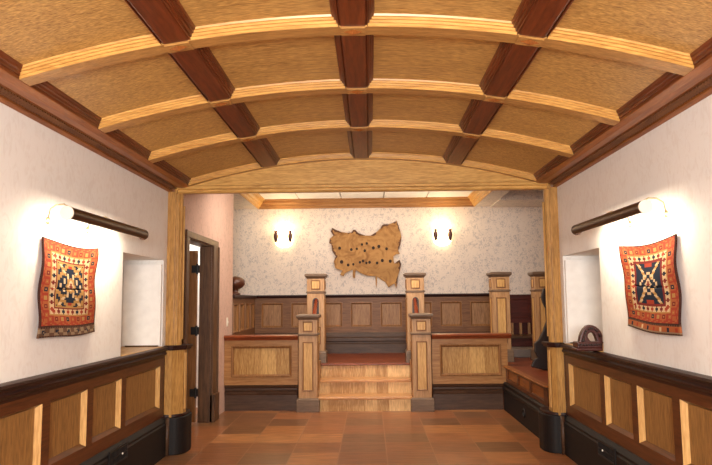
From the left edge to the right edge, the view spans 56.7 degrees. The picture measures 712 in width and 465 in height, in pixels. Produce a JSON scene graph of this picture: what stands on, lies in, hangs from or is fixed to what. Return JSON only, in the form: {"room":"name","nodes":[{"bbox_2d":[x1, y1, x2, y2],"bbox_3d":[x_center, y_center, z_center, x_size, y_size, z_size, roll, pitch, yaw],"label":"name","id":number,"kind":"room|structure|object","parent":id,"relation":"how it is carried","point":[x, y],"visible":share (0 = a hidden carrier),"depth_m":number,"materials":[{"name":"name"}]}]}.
{"room":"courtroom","nodes":[
{"label":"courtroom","id":0,"kind":"room"},
{"bbox_2d":[0,102,167,382],"bbox_3d":[-2.240,0.256,1.876,0.680,2.750,8.890,-1,-6,1],"label":"wall","id":1,"kind":"structure","parent":0,"point":[41,168],"depth_m":4.12,"materials":[{"name":"paint"}]},
{"bbox_2d":[36,231,98,338],"bbox_3d":[-1.819,0.313,4.207,0.062,0.694,0.839,-1,-6,1],"label":"rug","id":2,"kind":"object","parent":1,"relation":"attached to","point":[66,299],"visible":1,"depth_m":4.15,"materials":[{"name":"fabric"}]},
{"bbox_2d":[0,346,168,464],"bbox_3d":[-1.873,1.294,3.467,0.128,1.000,5.449,-1,-6,1],"label":"wainscot","id":3,"kind":"structure","parent":1,"relation":"attached to","point":[77,415],"depth_m":4.51,"materials":[{"name":"brown wood"}]},
{"bbox_2d":[108,442,127,464],"bbox_3d":[-1.772,1.667,4.944,0.022,0.120,0.360,-1,-6,1],"label":"heating vent","id":4,"kind":"object","parent":3,"relation":"attached to","point":[120,453],"visible":1,"depth_m":4.94,"materials":[{"name":"black metal"}]},
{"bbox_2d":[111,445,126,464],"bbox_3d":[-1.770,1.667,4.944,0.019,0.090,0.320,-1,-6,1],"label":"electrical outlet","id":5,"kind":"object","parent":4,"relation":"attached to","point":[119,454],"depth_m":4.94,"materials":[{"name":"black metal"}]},
{"bbox_2d":[0,67,188,191],"bbox_3d":[-1.804,-0.902,2.085,0.210,0.150,8.690,-1,-6,1],"label":"crown molding","id":6,"kind":"structure","parent":1,"relation":"attached to","point":[15,94],"depth_m":4.13,"materials":[{"name":"red mahogany wood"}]},
{"bbox_2d":[46,203,148,239],"bbox_3d":[-1.732,-0.058,4.444,0.243,0.108,1.297,-1,-6,1],"label":"picture light","id":7,"kind":"object","parent":1,"relation":"attached to","point":[67,212],"visible":1,"depth_m":4.17,"materials":[{"name":"brown metal"}]},
{"bbox_2d":[71,207,147,238],"bbox_3d":[-1.652,-0.051,4.441,0.080,0.074,1.285,-1,-6,1],"label":"hood","id":8,"kind":"object","parent":7,"relation":"attached to","point":[76,214],"depth_m":4.30,"materials":[{"name":"brown metal"}]},
{"bbox_2d":[120,346,162,355],"bbox_3d":[-2.083,1.037,5.634,0.565,0.053,1.020,-1,-6,1],"label":"sill","id":9,"kind":"structure","parent":1,"relation":"attached to","point":[124,350],"depth_m":5.76,"materials":[{"name":"brown wood"}]},
{"bbox_2d":[122,264,161,346],"bbox_3d":[-1.989,0.679,6.146,0.352,0.761,0.040,-1,-6,1],"label":"board","id":10,"kind":"object","parent":9,"relation":"on","point":[142,290],"visible":1,"depth_m":6.12,"materials":[{"name":"white paint"}]},
{"bbox_2d":[190,244,199,406],"bbox_3d":[-2.968,0.565,8.551,2.250,3.500,5.000,-1,-6,1],"label":"wall","id":11,"kind":"structure","parent":0,"point":[192,247],"depth_m":8.98,"materials":[{"name":"white paint"}]},
{"bbox_2d":[172,189,233,414],"bbox_3d":[-1.797,0.665,7.767,0.120,3.120,2.750,-1,-6,1],"label":"wall","id":12,"kind":"structure","parent":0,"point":[210,216],"depth_m":8.42,"materials":[{"name":"painted plaster"}]},
{"bbox_2d":[163,229,219,422],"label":"door","id":13,"kind":"structure","parent":12,"relation":"attached to","point":[207,393],"depth_m":7.83,"materials":[{"name":"brown wood"}]},
{"bbox_2d":[0,0,711,184],"bbox_3d":[-0.042,-1.097,1.982,3.800,0.426,8.920,-1,-6,1],"label":"ceiling","id":14,"kind":"structure","parent":0,"point":[37,36],"depth_m":3.78,"materials":[{"name":"brown wood"}]},
{"bbox_2d":[127,0,275,166],"bbox_3d":[-0.921,-1.104,2.050,0.144,0.088,8.617,-1,-6,1],"label":"ceiling beam","id":15,"kind":"structure","parent":14,"relation":"attached to","point":[156,15],"depth_m":3.66,"materials":[{"name":"red wood"}]},
{"bbox_2d":[336,0,367,157],"bbox_3d":[-0.042,-1.180,2.039,0.144,0.068,8.617,-1,-6,1],"label":"ceiling beam","id":16,"kind":"structure","parent":14,"relation":"attached to","point":[349,12],"depth_m":3.83,"materials":[{"name":"red wood"}]},
{"bbox_2d":[19,25,693,85],"bbox_3d":[-0.014,-0.924,3.311,3.440,0.340,0.104,-1,-6,1],"label":"rib","id":17,"kind":"object","parent":14,"relation":"attached to","point":[518,39],"visible":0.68,"depth_m":3.31,"materials":[{"name":"brown wood"}]},
{"bbox_2d":[99,87,619,132],"bbox_3d":[0.007,-0.828,4.266,3.440,0.340,0.104,-1,-6,1],"label":"rib","id":18,"kind":"object","parent":14,"relation":"attached to","point":[484,97],"visible":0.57,"depth_m":4.26,"materials":[{"name":"brown wood"}]},
{"bbox_2d":[148,126,572,162],"bbox_3d":[0.027,-0.731,5.221,3.440,0.340,0.104,-1,-6,1],"label":"rib","id":19,"kind":"object","parent":14,"relation":"attached to","point":[474,136],"visible":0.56,"depth_m":5.21,"materials":[{"name":"brown wood"}]},
{"bbox_2d":[188,158,535,185],"bbox_3d":[0.051,-0.617,6.343,3.440,0.340,0.065,-1,-6,1],"label":"rib","id":20,"kind":"object","parent":14,"relation":"attached to","point":[348,158],"visible":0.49,"depth_m":6.33,"materials":[{"name":"brown wood"}]},
{"bbox_2d":[446,0,570,164],"bbox_3d":[0.838,-1.123,2.015,0.144,0.088,8.617,-1,-6,1],"label":"ceiling beam","id":21,"kind":"structure","parent":14,"relation":"attached to","point":[544,14],"depth_m":3.69,"materials":[{"name":"red wood"}]},
{"bbox_2d":[259,191,472,198],"bbox_3d":[-0.075,-0.856,8.921,8.050,0.150,4.430,-1,-6,1],"label":"ceiling","id":22,"kind":"structure","parent":0,"point":[419,193],"depth_m":10.66,"materials":[{"name":"white paint"}]},
{"bbox_2d":[155,407,577,464],"bbox_3d":[-0.066,1.908,4.131,8.200,0.120,13.800,-1,-6,1],"label":"floor","id":23,"kind":"structure","parent":0,"point":[439,437],"depth_m":6.67,"materials":[{"name":"ceramic"}]},
{"bbox_2d":[162,192,192,455],"bbox_3d":[-1.711,0.850,6.403,0.220,2.475,0.413,-1,-6,1],"label":"pilaster","id":24,"kind":"object","parent":23,"relation":"on","point":[178,419],"visible":0.97,"depth_m":6.28,"materials":[{"name":"brown wood"}]},
{"bbox_2d":[224,334,298,410],"bbox_3d":[-1.227,1.823,8.586,0.958,0.972,0.204,-1,-6,1],"label":"parapet","id":25,"kind":"object","parent":23,"relation":"on","point":[261,371],"visible":0.97,"depth_m":8.55,"materials":[{"name":"brown wood"}]},
{"bbox_2d":[296,314,320,411],"bbox_3d":[-0.614,1.685,8.589,0.304,1.236,0.304,-1,-6,1],"label":"newel post","id":26,"kind":"object","parent":23,"relation":"on","point":[308,324],"visible":0.98,"depth_m":8.47,"materials":[{"name":"brown wood"}]},
{"bbox_2d":[312,299,317,313],"bbox_3d":[-0.565,1.100,8.960,0.065,0.398,0.435,-1,-6,4],"label":"handrail","id":27,"kind":"object","parent":26,"relation":"attached to","point":[315,304],"visible":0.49,"depth_m":9.03,"materials":[{"name":"red wood"}]},
{"bbox_2d":[318,359,412,410],"bbox_3d":[0.124,2.019,8.789,1.274,0.600,0.703,-1,-6,1],"label":"staircase","id":28,"kind":"structure","parent":23,"relation":"on","point":[365,386],"depth_m":8.74,"materials":[{"name":"brown wood"}]},
{"bbox_2d":[408,313,434,411],"bbox_3d":[0.846,1.669,8.559,0.304,1.236,0.304,-1,-6,1],"label":"newel post","id":29,"kind":"object","parent":23,"relation":"on","point":[422,400],"visible":0.98,"depth_m":8.44,"materials":[{"name":"brown wood"}]},
{"bbox_2d":[413,298,418,312],"bbox_3d":[0.815,1.085,8.932,0.070,0.398,0.434,-1,-6,1],"label":"handrail","id":30,"kind":"object","parent":29,"relation":"attached to","point":[415,304],"visible":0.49,"depth_m":9.01,"materials":[{"name":"red wood"}]},
{"bbox_2d":[431,333,510,409],"bbox_3d":[1.492,1.793,8.531,1.020,0.972,0.204,-1,-6,1],"label":"parapet","id":31,"kind":"object","parent":23,"relation":"on","point":[469,373],"visible":0.95,"depth_m":8.50,"materials":[{"name":"brown wood"}]},
{"bbox_2d":[538,187,566,454],"bbox_3d":[1.847,0.811,6.331,0.216,2.475,0.413,-1,-6,1],"label":"pilaster","id":32,"kind":"object","parent":23,"relation":"on","point":[551,418],"visible":0.94,"depth_m":6.20,"materials":[{"name":"brown wood"}]},
{"bbox_2d":[233,190,542,208],"bbox_3d":[-0.072,-0.710,8.981,7.750,0.201,4.280,-1,-6,1],"label":"ceiling","id":33,"kind":"structure","parent":0,"point":[501,198],"depth_m":10.27,"materials":[{"name":"white painted plaster"}]},
{"bbox_2d":[233,206,544,294],"bbox_3d":[-0.039,0.793,11.055,8.000,3.500,0.150,-1,-6,1],"label":"wall","id":34,"kind":"structure","parent":0,"point":[485,239],"depth_m":11.02,"materials":[{"name":"paint"}]},
{"bbox_2d":[240,193,264,208],"bbox_3d":[-1.629,-0.685,9.037,0.135,0.160,4.230,-1,-6,1],"label":"trim","id":35,"kind":"structure","parent":34,"relation":"attached to","point":[256,199],"depth_m":10.47,"materials":[{"name":"brown wood"}]},
{"bbox_2d":[274,229,292,246],"bbox_3d":[-1.208,0.093,10.992,0.312,0.300,0.164,-1,-6,1],"label":"wall sconce","id":36,"kind":"object","parent":34,"relation":"attached to","point":[282,237],"visible":1,"depth_m":10.96,"materials":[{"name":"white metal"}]},
{"bbox_2d":[329,221,400,287],"bbox_3d":[0.157,0.376,10.966,1.206,1.137,0.087,-1,-6,1],"label":"animal hide","id":37,"kind":"object","parent":34,"relation":"attached to","point":[372,255],"visible":1,"depth_m":10.99,"materials":[{"name":"orange leather"}]},
{"bbox_2d":[259,197,473,208],"bbox_3d":[0.166,-0.497,11.038,3.640,0.160,0.135,-1,-6,1],"label":"trim","id":38,"kind":"structure","parent":34,"relation":"attached to","point":[410,202],"depth_m":11.04,"materials":[{"name":"brown wood"}]},
{"bbox_2d":[255,293,489,353],"bbox_3d":[-0.266,1.501,10.854,5.140,0.955,0.115,-1,-6,1],"label":"wainscot","id":39,"kind":"structure","parent":34,"relation":"attached to","point":[355,323],"depth_m":10.85,"materials":[{"name":"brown wood"}]},
{"bbox_2d":[433,227,451,245],"bbox_3d":[1.436,0.064,10.938,0.312,0.300,0.164,-1,-6,1],"label":"wall sconce","id":40,"kind":"object","parent":34,"relation":"attached to","point":[442,236],"visible":1,"depth_m":10.90,"materials":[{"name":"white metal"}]},
{"bbox_2d":[468,191,491,206],"bbox_3d":[1.875,-0.723,8.966,0.135,0.160,4.230,-1,-6,1],"label":"trim","id":41,"kind":"structure","parent":34,"relation":"attached to","point":[475,197],"depth_m":10.39,"materials":[{"name":"brown wood"}]},
{"bbox_2d":[298,353,547,404],"bbox_3d":[-0.023,2.035,8.686,7.700,0.550,4.310,-1,-6,1],"label":"floor","id":42,"kind":"structure","parent":0,"point":[523,364],"depth_m":9.47,"materials":[{"name":"brown wood"}]},
{"bbox_2d":[232,295,256,334],"bbox_3d":[-1.734,1.421,9.981,0.160,0.943,1.790,-1,-6,1],"label":"wall","id":43,"kind":"structure","parent":42,"relation":"on","point":[243,306],"depth_m":9.91,"materials":[{"name":"brown wood"}]},
{"bbox_2d":[233,276,244,294],"bbox_3d":[-1.781,0.784,9.730,0.288,0.275,0.288,-1,-6,1],"label":"finial","id":44,"kind":"object","parent":43,"relation":"on","point":[238,282],"visible":0.64,"depth_m":9.64,"materials":[{"name":"brown wood"}]},
{"bbox_2d":[305,274,327,362],"bbox_3d":[-0.556,1.200,9.260,0.304,1.236,0.304,-1,-6,1],"label":"newel post","id":45,"kind":"object","parent":42,"relation":"on","point":[316,283],"visible":0.73,"depth_m":9.17,"materials":[{"name":"brown wood"}]},
{"bbox_2d":[403,273,425,362],"bbox_3d":[0.829,1.185,9.232,0.304,1.236,0.304,-1,-6,1],"label":"newel post","id":46,"kind":"object","parent":42,"relation":"on","point":[414,282],"visible":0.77,"depth_m":9.14,"materials":[{"name":"brown wood"}]},
{"bbox_2d":[486,272,513,361],"bbox_3d":[2.014,1.174,9.228,0.304,1.236,0.304,-1,-6,1],"label":"newel post","id":47,"kind":"object","parent":42,"relation":"on","point":[499,291],"visible":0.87,"depth_m":9.13,"materials":[{"name":"brown wood"}]},
{"bbox_2d":[511,347,532,356],"bbox_3d":[3.077,1.828,10.245,1.520,0.119,1.080,-1,-6,1],"label":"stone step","id":48,"kind":"structure","parent":42,"relation":"on","point":[518,351],"depth_m":9.72,"materials":[{"name":"grey stone"}]},
{"bbox_2d":[510,294,532,346],"bbox_3d":[3.077,1.387,10.511,1.480,0.808,0.620,-1,-6,1],"label":"settle","id":49,"kind":"object","parent":48,"relation":"on","point":[520,304],"visible":0.2,"depth_m":10.77,"materials":[{"name":"brown wood"}]},
{"bbox_2d":[502,366,548,437],"bbox_3d":[1.904,1.886,7.457,0.085,0.562,2.065,-1,-6,1],"label":"panelling","id":50,"kind":"object","parent":42,"relation":"attached to","point":[521,390],"visible":0.91,"depth_m":7.35,"materials":[{"name":"brown wood"}]},
{"bbox_2d":[527,271,545,360],"bbox_3d":[2.604,1.167,9.216,0.304,1.236,0.304,-1,-6,1],"label":"newel post","id":51,"kind":"object","parent":42,"relation":"on","point":[537,278],"visible":0.52,"depth_m":9.13,"materials":[{"name":"brown wood"}]},
{"bbox_2d":[531,288,548,369],"bbox_3d":[2.270,1.172,8.027,0.319,0.989,0.060,-1,-6,1],"label":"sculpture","id":52,"kind":"object","parent":42,"relation":"on","point":[541,362],"visible":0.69,"depth_m":7.97,"materials":[{"name":"black wood"}]},
{"bbox_2d":[557,94,711,375],"bbox_3d":[2.179,0.207,1.788,0.680,2.750,8.890,-1,-6,1],"label":"wall","id":53,"kind":"structure","parent":0,"point":[671,163],"depth_m":4.13,"materials":[{"name":"paint"}]},
{"bbox_2d":[571,197,667,234],"bbox_3d":[1.770,-0.096,4.456,0.243,0.108,1.292,-1,-6,1],"label":"picture light","id":54,"kind":"object","parent":53,"relation":"attached to","point":[645,206],"visible":1,"depth_m":4.17,"materials":[{"name":"brown metal"}]},
{"bbox_2d":[572,201,640,233],"bbox_3d":[1.689,-0.087,4.457,0.080,0.074,1.280,-1,-6,1],"label":"hood","id":55,"kind":"object","parent":54,"relation":"attached to","point":[633,209],"depth_m":4.31,"materials":[{"name":"brown metal"}]},
{"bbox_2d":[536,56,711,186],"bbox_3d":[1.726,-0.942,2.014,0.210,0.150,8.690,-1,-6,1],"label":"crown molding","id":56,"kind":"structure","parent":53,"relation":"attached to","point":[695,86],"depth_m":4.07,"materials":[{"name":"brown wood"}]},
{"bbox_2d":[560,343,711,464],"bbox_3d":[1.899,1.254,3.406,0.128,1.000,5.419,-1,-6,1],"label":"wainscot","id":57,"kind":"structure","parent":53,"relation":"attached to","point":[650,413],"depth_m":4.50,"materials":[{"name":"brown wood"}]},
{"bbox_2d":[597,439,615,464],"bbox_3d":[1.867,1.642,4.938,0.022,0.120,0.360,-1,-6,1],"label":"electrical outlet","id":58,"kind":"object","parent":57,"relation":"attached to","point":[605,451],"visible":1,"depth_m":4.92,"materials":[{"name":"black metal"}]},
{"bbox_2d":[619,234,682,335],"bbox_3d":[1.855,0.294,4.204,0.062,0.682,0.900,-1,-6,1],"label":"rug","id":59,"kind":"object","parent":53,"relation":"attached to","point":[653,295],"visible":1,"depth_m":4.11,"materials":[{"name":"fabric"}]},
{"bbox_3d":[2.191,0.992,5.573,0.565,0.053,0.970,-1,-6,1],"label":"sill","id":60,"kind":"structure","parent":53,"relation":"attached to","visible":0},
{"bbox_2d":[564,260,602,343],"bbox_3d":[2.108,0.633,6.064,0.352,0.761,0.040,-1,-6,1],"label":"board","id":61,"kind":"object","parent":60,"relation":"on","point":[582,277],"visible":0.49,"depth_m":6.05,"materials":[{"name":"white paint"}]},
{"bbox_2d":[572,325,602,350],"bbox_3d":[1.828,0.830,5.217,0.215,0.202,0.147,-1,-6,1],"label":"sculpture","id":62,"kind":"object","parent":60,"relation":"on","point":[583,343],"visible":1,"depth_m":5.17,"materials":[{"name":"brown wood"}]},
{"bbox_3d":[1.055,0.321,6.515,5.720,3.500,0.310,-1,-6,1],"label":"wall","id":63,"kind":"structure","parent":0,"visible":0},
{"bbox_2d":[175,160,549,193],"bbox_3d":[0.052,-0.551,6.397,3.600,0.320,0.124,-1,-6,1],"label":"lintel","id":64,"kind":"object","parent":63,"relation":"attached to","point":[335,176],"visible":0.83,"depth_m":6.35,"materials":[{"name":"brown wood"}]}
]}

